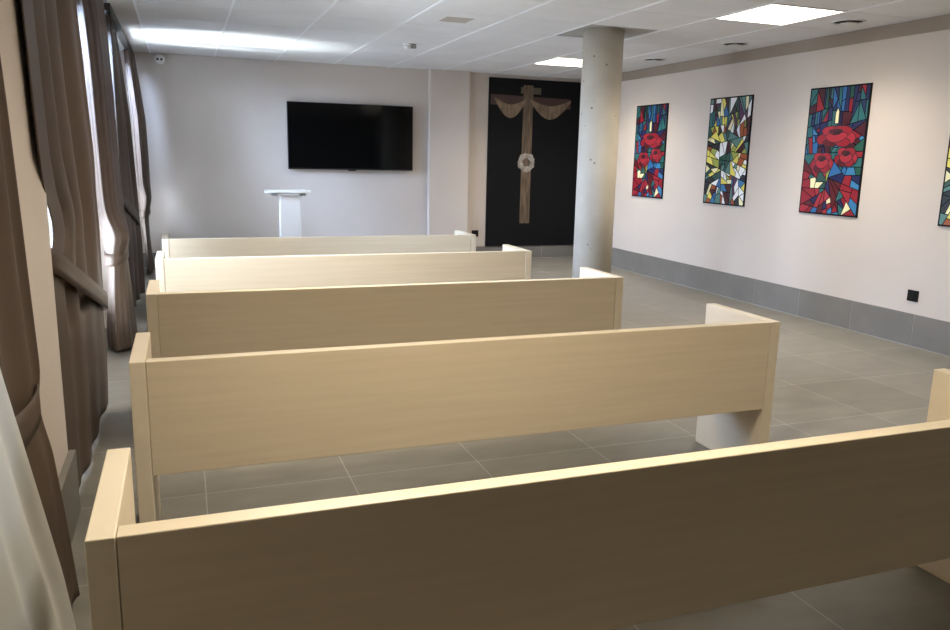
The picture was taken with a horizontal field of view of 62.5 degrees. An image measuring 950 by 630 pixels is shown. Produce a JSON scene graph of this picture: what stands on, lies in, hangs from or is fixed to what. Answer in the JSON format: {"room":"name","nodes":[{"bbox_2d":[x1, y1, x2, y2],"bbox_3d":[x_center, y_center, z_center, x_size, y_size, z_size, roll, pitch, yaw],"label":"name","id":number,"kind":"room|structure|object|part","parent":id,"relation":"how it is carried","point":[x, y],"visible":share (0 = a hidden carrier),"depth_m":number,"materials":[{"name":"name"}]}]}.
{"room":"house of worship","nodes":[
{"label":"house of worship","id":0,"kind":"room"},
{"bbox_2d":[0,0,108,476],"bbox_3d":[-1.763,-0.551,2.924,0.425,2.356,11.600,-3,12,-20],"label":"wall","id":1,"kind":"structure","parent":0,"point":[32,195],"depth_m":2.31,"materials":[{"name":"paint"}]},
{"bbox_2d":[47,207,52,247],"bbox_3d":[-2.195,-0.775,3.885,0.172,1.880,3.050,-3,12,-20],"label":"window","id":2,"kind":"structure","parent":1,"relation":"in","point":[49,217],"depth_m":4.41,"materials":[{"name":"white glass"}]},
{"bbox_2d":[58,449,80,543],"bbox_3d":[-1.297,0.635,2.467,0.023,0.230,0.585,-3,12,-20],"label":"baseboard","id":3,"kind":"structure","parent":1,"relation":"attached to","point":[68,476],"depth_m":2.58,"materials":[{"name":"grey tile"}]},
{"bbox_2d":[104,3,132,50],"bbox_3d":[-3.061,-2.423,6.769,0.050,0.049,2.880,-3,12,-20],"label":"rail","id":4,"kind":"object","parent":1,"relation":"attached to","point":[118,29],"visible":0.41,"depth_m":6.28,"materials":[{"name":"grey metal"}]},
{"bbox_2d":[105,11,144,306],"bbox_3d":[-2.778,-1.161,6.189,0.157,2.186,1.094,-3,12,-20],"label":"curtain","id":5,"kind":"object","parent":4,"relation":"hanging from","point":[123,125],"visible":0.8,"depth_m":6.29,"materials":[{"name":"brown fabric"}]},
{"bbox_2d":[123,49,153,273],"bbox_3d":[-3.407,-1.532,7.970,0.182,2.186,0.539,-3,12,-20],"label":"curtain","id":6,"kind":"object","parent":4,"relation":"hanging from","point":[138,120],"visible":1,"depth_m":7.77,"materials":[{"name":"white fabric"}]},
{"bbox_2d":[107,0,148,52],"bbox_3d":[-1.681,-1.709,2.713,0.606,0.200,12.000,-3,12,-20],"label":"trim","id":7,"kind":"structure","parent":1,"relation":"attached to","point":[124,10],"depth_m":6.37,"materials":[{"name":"paint"}]},
{"bbox_2d":[120,51,580,252],"bbox_3d":[-1.255,-1.861,9.262,5.900,2.456,0.200,-3,12,-20],"label":"wall","id":8,"kind":"structure","parent":0,"point":[216,127],"depth_m":8.74,"materials":[{"name":"paint"}]},
{"bbox_2d":[143,253,156,267],"bbox_3d":[-2.184,-0.668,9.046,3.395,0.162,0.014,-3,12,-20],"label":"baseboard","id":9,"kind":"structure","parent":8,"relation":"attached to","point":[153,254],"depth_m":8.54,"materials":[{"name":"grey tile"}]},
{"bbox_2d":[154,54,164,64],"bbox_3d":[-3.289,-2.662,8.167,0.106,0.106,0.106,-3,12,-20],"label":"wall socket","id":10,"kind":"object","parent":8,"relation":"attached to","point":[159,59],"visible":1,"depth_m":8.12,"materials":[{"name":"white plastic"}]},
{"bbox_2d":[286,101,412,170],"bbox_3d":[-1.422,-2.040,9.011,1.448,0.752,0.078,-3,12,-20],"label":"television","id":11,"kind":"object","parent":8,"relation":"attached to","point":[325,136],"visible":1,"depth_m":8.96,"materials":[{"name":"black"}]},
{"bbox_2d":[472,230,477,236],"bbox_3d":[0.000,-1.020,9.794,0.088,0.080,0.010,-3,12,-20],"label":"wall socket","id":12,"kind":"object","parent":8,"relation":"attached to","point":[475,232],"visible":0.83,"depth_m":9.79,"materials":[{"name":"black plastic"}]},
{"bbox_2d":[476,245,573,257],"bbox_3d":[0.597,-0.810,10.059,1.551,0.162,0.014,-3,12,-20],"label":"baseboard","id":13,"kind":"structure","parent":8,"relation":"attached to","point":[538,251],"depth_m":10.16,"materials":[{"name":"grey tile"}]},
{"bbox_2d":[485,77,580,245],"bbox_3d":[0.757,-1.901,9.883,1.287,2.049,0.031,-3,12,-20],"label":"cross wall panel","id":14,"kind":"object","parent":8,"relation":"attached to","point":[532,144],"visible":0.96,"depth_m":9.85,"materials":[{"name":"black painted canvas"},{"name":"brown wood"},{"name":"tan cloth"}]},
{"bbox_3d":[0.644,-1.998,9.806,0.132,1.690,0.001,-3,12,-20],"label":"painted post","id":15,"kind":"part","parent":14,"relation":"part of","materials":[{"name":"brown wood"}]},
{"bbox_3d":[-0.787,-1.159,0.709,0.050,0.049,2.290,-3,12,-20],"label":"rail","id":16,"kind":"object","parent":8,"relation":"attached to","visible":0},
{"bbox_2d":[0,369,76,629],"bbox_3d":[-0.799,-0.127,1.258,0.017,2.191,1.113,-3,12,-20],"label":"sheer curtain","id":17,"kind":"object","parent":16,"relation":"hanging from","point":[34,595],"visible":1,"depth_m":1.48,"materials":[{"name":"beige fabric"}]},
{"bbox_2d":[0,57,79,607],"bbox_3d":[-1.072,-0.217,1.676,0.118,2.191,0.656,-2,12,-14],"label":"curtain","id":18,"kind":"object","parent":16,"relation":"hanging from","point":[19,357],"visible":0.56,"depth_m":1.95,"materials":[{"name":"brown fabric"}]},
{"bbox_3d":[-1.928,-1.794,3.751,0.050,0.049,3.110,-3,12,-20],"label":"rail","id":19,"kind":"object","parent":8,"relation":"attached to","visible":0},
{"bbox_2d":[20,0,107,487],"bbox_3d":[-1.627,-0.504,3.037,0.180,2.186,1.722,-3,12,-20],"label":"curtain","id":20,"kind":"object","parent":19,"relation":"hanging from","point":[63,134],"visible":0.97,"depth_m":3.04,"materials":[{"name":"brown fabric"}]},
{"bbox_2d":[76,0,137,351],"bbox_3d":[-2.306,-0.898,4.929,0.218,2.186,0.584,-3,12,-20],"label":"curtain","id":21,"kind":"object","parent":19,"relation":"hanging from","point":[121,317],"visible":0.98,"depth_m":4.76,"materials":[{"name":"fabric"}]},
{"bbox_2d":[427,69,469,234],"bbox_3d":[-0.325,-1.786,9.469,0.490,2.268,0.090,-3,12,-20],"label":"wall","id":22,"kind":"structure","parent":0,"point":[448,90],"depth_m":9.39,"materials":[{"name":"paint"}]},
{"bbox_2d":[71,257,949,629],"bbox_3d":[0.751,0.533,4.093,5.900,0.120,12.000,-3,12,-20],"label":"floor","id":23,"kind":"structure","parent":0,"point":[830,379],"depth_m":3.41,"materials":[{"name":"grey tile"}]},
{"bbox_2d":[264,189,310,236],"bbox_3d":[-1.586,-0.592,6.703,0.365,0.959,0.340,-3,12,-20],"label":"lectern","id":24,"kind":"object","parent":23,"relation":"on","point":[289,205],"visible":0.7,"depth_m":6.58,"materials":[{"name":"white paint"}]},
{"bbox_3d":[-1.573,-0.572,6.691,0.168,0.885,0.120,-3,12,-20],"label":"post","id":25,"kind":"part","parent":24,"relation":"part of","materials":[{"name":"white paint"}]},
{"bbox_2d":[162,230,475,257],"bbox_3d":[-1.178,-0.317,6.184,2.366,0.642,0.417,-3,12,-20],"label":"bench","id":26,"kind":"object","parent":23,"relation":"on","point":[462,241],"visible":0.35,"depth_m":5.91,"materials":[{"name":"laminate"}]},
{"bbox_3d":[-2.268,-0.261,5.787,0.045,0.642,0.417,-3,12,-20],"label":"panel","id":27,"kind":"part","parent":26,"relation":"part of","materials":[{"name":"laminate"}]},
{"bbox_3d":[-0.089,-0.373,6.581,0.045,0.642,0.417,-3,12,-20],"label":"panel","id":28,"kind":"part","parent":26,"relation":"part of","materials":[{"name":"laminate"}]},
{"bbox_2d":[155,244,531,292],"bbox_3d":[-0.804,-0.102,5.152,2.366,0.642,0.417,-3,12,-20],"label":"bench","id":29,"kind":"object","parent":23,"relation":"on","point":[513,262],"visible":0.38,"depth_m":4.87,"materials":[{"name":"laminate"}]},
{"bbox_3d":[-1.893,-0.046,4.755,0.045,0.642,0.417,-3,12,-20],"label":"panel","id":30,"kind":"part","parent":29,"relation":"part of","materials":[{"name":"laminate"}]},
{"bbox_3d":[0.285,-0.158,5.549,0.045,0.642,0.417,-3,12,-20],"label":"panel","id":31,"kind":"part","parent":29,"relation":"part of","materials":[{"name":"laminate"}]},
{"bbox_2d":[146,267,623,357],"bbox_3d":[-0.392,0.129,4.042,2.366,0.642,0.417,-3,12,-20],"label":"bench","id":32,"kind":"object","parent":23,"relation":"on","point":[192,323],"visible":0.65,"depth_m":3.75,"materials":[{"name":"laminate"}]},
{"bbox_3d":[-1.481,0.185,3.645,0.045,0.642,0.417,-3,12,-20],"label":"panel","id":33,"kind":"part","parent":32,"relation":"part of","materials":[{"name":"laminate"}]},
{"bbox_3d":[0.697,0.073,4.439,0.045,0.642,0.417,-3,12,-20],"label":"panel","id":34,"kind":"part","parent":32,"relation":"part of","materials":[{"name":"laminate"}]},
{"bbox_2d":[129,303,780,522],"bbox_3d":[0.020,0.358,2.945,2.366,0.642,0.417,-3,12,-20],"label":"bench","id":35,"kind":"object","parent":23,"relation":"on","point":[217,411],"visible":0.91,"depth_m":2.65,"materials":[{"name":"laminate"}]},
{"bbox_3d":[-1.069,0.414,2.548,0.045,0.642,0.417,-3,12,-20],"label":"panel","id":36,"kind":"part","parent":35,"relation":"part of","materials":[{"name":"laminate"}]},
{"bbox_3d":[0.087,0.255,2.747,2.274,0.357,0.043,-3,12,-20],"label":"backrest","id":37,"kind":"part","parent":35,"relation":"part of","materials":[{"name":"laminate"}]},
{"bbox_3d":[1.109,0.302,3.342,0.045,0.642,0.417,-3,12,-20],"label":"panel","id":38,"kind":"part","parent":35,"relation":"part of","materials":[{"name":"laminate"}]},
{"bbox_2d":[84,368,949,629],"bbox_3d":[0.412,0.576,1.899,2.366,0.642,0.417,-3,12,-20],"label":"bench","id":39,"kind":"object","parent":23,"relation":"on","point":[608,546],"visible":1,"depth_m":1.56,"materials":[{"name":"laminate"}]},
{"bbox_3d":[-0.677,0.632,1.502,0.045,0.642,0.417,-3,12,-20],"label":"panel","id":40,"kind":"part","parent":39,"relation":"part of","materials":[{"name":"laminate"}]},
{"bbox_3d":[1.501,0.520,2.296,0.045,0.642,0.417,-3,12,-20],"label":"panel","id":41,"kind":"part","parent":39,"relation":"part of","materials":[{"name":"laminate"}]},
{"bbox_2d":[572,27,623,277],"bbox_3d":[0.992,-1.137,6.392,0.318,2.261,0.318,-3,12,-20],"label":"column","id":42,"kind":"structure","parent":23,"relation":"on","point":[602,55],"depth_m":6.22,"materials":[{"name":"concrete"}]},
{"bbox_2d":[135,0,949,78],"bbox_3d":[1.083,-1.850,3.721,5.304,0.200,12.000,-3,12,-20],"label":"ceiling","id":43,"kind":"structure","parent":0,"point":[255,29],"depth_m":6.15,"materials":[{"name":"tile"}]},
{"bbox_2d":[402,43,415,48],"bbox_3d":[-0.600,-2.442,7.123,0.123,0.050,0.090,-3,12,-20],"label":"sensor","id":44,"kind":"object","parent":43,"relation":"attached to","point":[405,45],"visible":1,"depth_m":7.10,"materials":[{"name":"white plastic"}]},
{"bbox_2d":[439,16,473,22],"bbox_3d":[-0.139,-2.195,5.824,0.210,0.006,0.200,-3,12,-20],"label":"cover plate","id":45,"kind":"object","parent":43,"relation":"attached to","point":[446,19],"visible":1,"depth_m":5.80,"materials":[{"name":"beige plastic"}]},
{"bbox_2d":[132,0,949,76],"bbox_3d":[0.992,-1.755,3.706,5.093,0.024,11.600,-3,12,-20],"label":"trim","id":46,"kind":"structure","parent":43,"relation":"attached to","point":[233,1],"depth_m":6.17,"materials":[{"name":"white"}]},
{"bbox_2d":[533,57,581,66],"bbox_3d":[1.006,-2.686,8.204,0.614,0.082,0.612,-3,12,-20],"label":"ceiling light","id":47,"kind":"object","parent":43,"relation":"attached to","point":[559,61],"visible":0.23,"depth_m":8.47,"materials":[{"name":"white"}]},
{"bbox_2d":[555,58,581,60],"bbox_3d":[1.007,-2.713,8.199,0.582,0.018,0.580,-3,12,-20],"label":"diffuser","id":48,"kind":"object","parent":47,"relation":"attached to","point":[556,59],"depth_m":8.45,"materials":[{"name":"white"}]},
{"bbox_2d":[559,24,656,38],"bbox_3d":[1.050,-2.275,6.282,0.618,0.014,0.616,-3,12,-20],"label":"trim","id":49,"kind":"structure","parent":43,"relation":"attached to","point":[628,32],"depth_m":6.23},
{"bbox_2d":[643,58,665,61],"bbox_3d":[1.794,-2.546,7.833,0.228,0.024,0.228,-3,12,-20],"label":"ceiling vent","id":50,"kind":"object","parent":43,"relation":"in","point":[646,59],"visible":1,"depth_m":7.82,"materials":[{"name":"white plastic"}]},
{"bbox_2d":[721,42,748,46],"bbox_3d":[2.222,-2.308,6.694,0.228,0.024,0.228,-3,12,-20],"label":"ceiling vent","id":51,"kind":"object","parent":43,"relation":"in","point":[729,44],"visible":1,"depth_m":6.67,"materials":[{"name":"white plastic"}]},
{"bbox_2d":[713,3,847,25],"bbox_3d":[2.075,-2.092,5.356,0.614,0.082,0.612,-3,12,-20],"label":"ceiling light","id":52,"kind":"object","parent":43,"relation":"attached to","point":[775,13],"visible":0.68,"depth_m":5.56,"materials":[{"name":"white plastic"}]},
{"bbox_2d":[744,4,813,15],"bbox_3d":[2.075,-2.119,5.350,0.582,0.018,0.580,-3,12,-20],"label":"diffuser","id":53,"kind":"object","parent":52,"relation":"attached to","point":[770,10],"depth_m":5.52,"materials":[{"name":"white plastic"}]},
{"bbox_2d":[831,19,866,25],"bbox_3d":[2.650,-2.071,5.554,0.228,0.024,0.228,-3,12,-20],"label":"ceiling vent","id":54,"kind":"object","parent":43,"relation":"in","point":[844,22],"visible":1,"depth_m":5.53,"materials":[{"name":"white plastic"}]},
{"bbox_2d":[612,29,949,321],"bbox_3d":[3.488,-0.848,4.723,0.200,2.456,11.800,-3,12,-20],"label":"wall","id":55,"kind":"structure","parent":0,"point":[895,244],"depth_m":6.47,"materials":[{"name":"paint"}]},
{"bbox_2d":[632,103,668,198],"bbox_3d":[1.912,-1.794,8.591,0.020,0.996,0.610,-3,12,-20],"label":"stained glass panel","id":56,"kind":"object","parent":55,"relation":"attached to","point":[651,120],"visible":1,"depth_m":8.56,"materials":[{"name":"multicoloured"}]},
{"bbox_2d":[703,94,753,206],"bbox_3d":[2.374,-1.539,7.371,0.012,0.996,0.610,-3,12,-20],"label":"stained glass panel","id":57,"kind":"object","parent":55,"relation":"attached to","point":[730,118],"visible":1,"depth_m":7.35,"materials":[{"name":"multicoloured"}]},
{"bbox_2d":[611,247,949,356],"bbox_3d":[3.332,0.231,4.991,0.014,0.230,11.586,-3,12,-20],"label":"baseboard","id":58,"kind":"structure","parent":55,"relation":"attached to","point":[917,331],"depth_m":6.53,"materials":[{"name":"grey tile"}]},
{"bbox_2d":[622,14,949,80],"bbox_3d":[3.378,-1.819,4.578,0.012,0.096,11.580,-3,12,-20],"label":"trim","id":59,"kind":"structure","parent":55,"relation":"attached to","point":[942,22],"depth_m":6.36,"materials":[{"name":"grey paint"}]},
{"bbox_2d":[799,83,872,217],"bbox_3d":[2.822,-1.289,6.168,0.020,0.996,0.610,-3,12,-20],"label":"stained glass panel","id":60,"kind":"object","parent":55,"relation":"attached to","point":[838,117],"visible":1,"depth_m":6.14,"materials":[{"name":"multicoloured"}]},
{"bbox_2d":[907,289,918,301],"bbox_3d":[3.107,-0.136,5.560,0.010,0.080,0.088,-3,12,-20],"label":"wall socket","id":61,"kind":"object","parent":55,"relation":"attached to","point":[912,295],"visible":1,"depth_m":5.55,"materials":[{"name":"black plastic"}]},
{"bbox_2d":[937,137,949,226],"bbox_3d":[3.276,-1.038,4.968,0.012,0.996,0.610,-3,12,-20],"label":"stained glass panel","id":62,"kind":"object","parent":55,"relation":"attached to","point":[944,212],"visible":1,"depth_m":5.27,"materials":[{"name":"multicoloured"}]}
]}

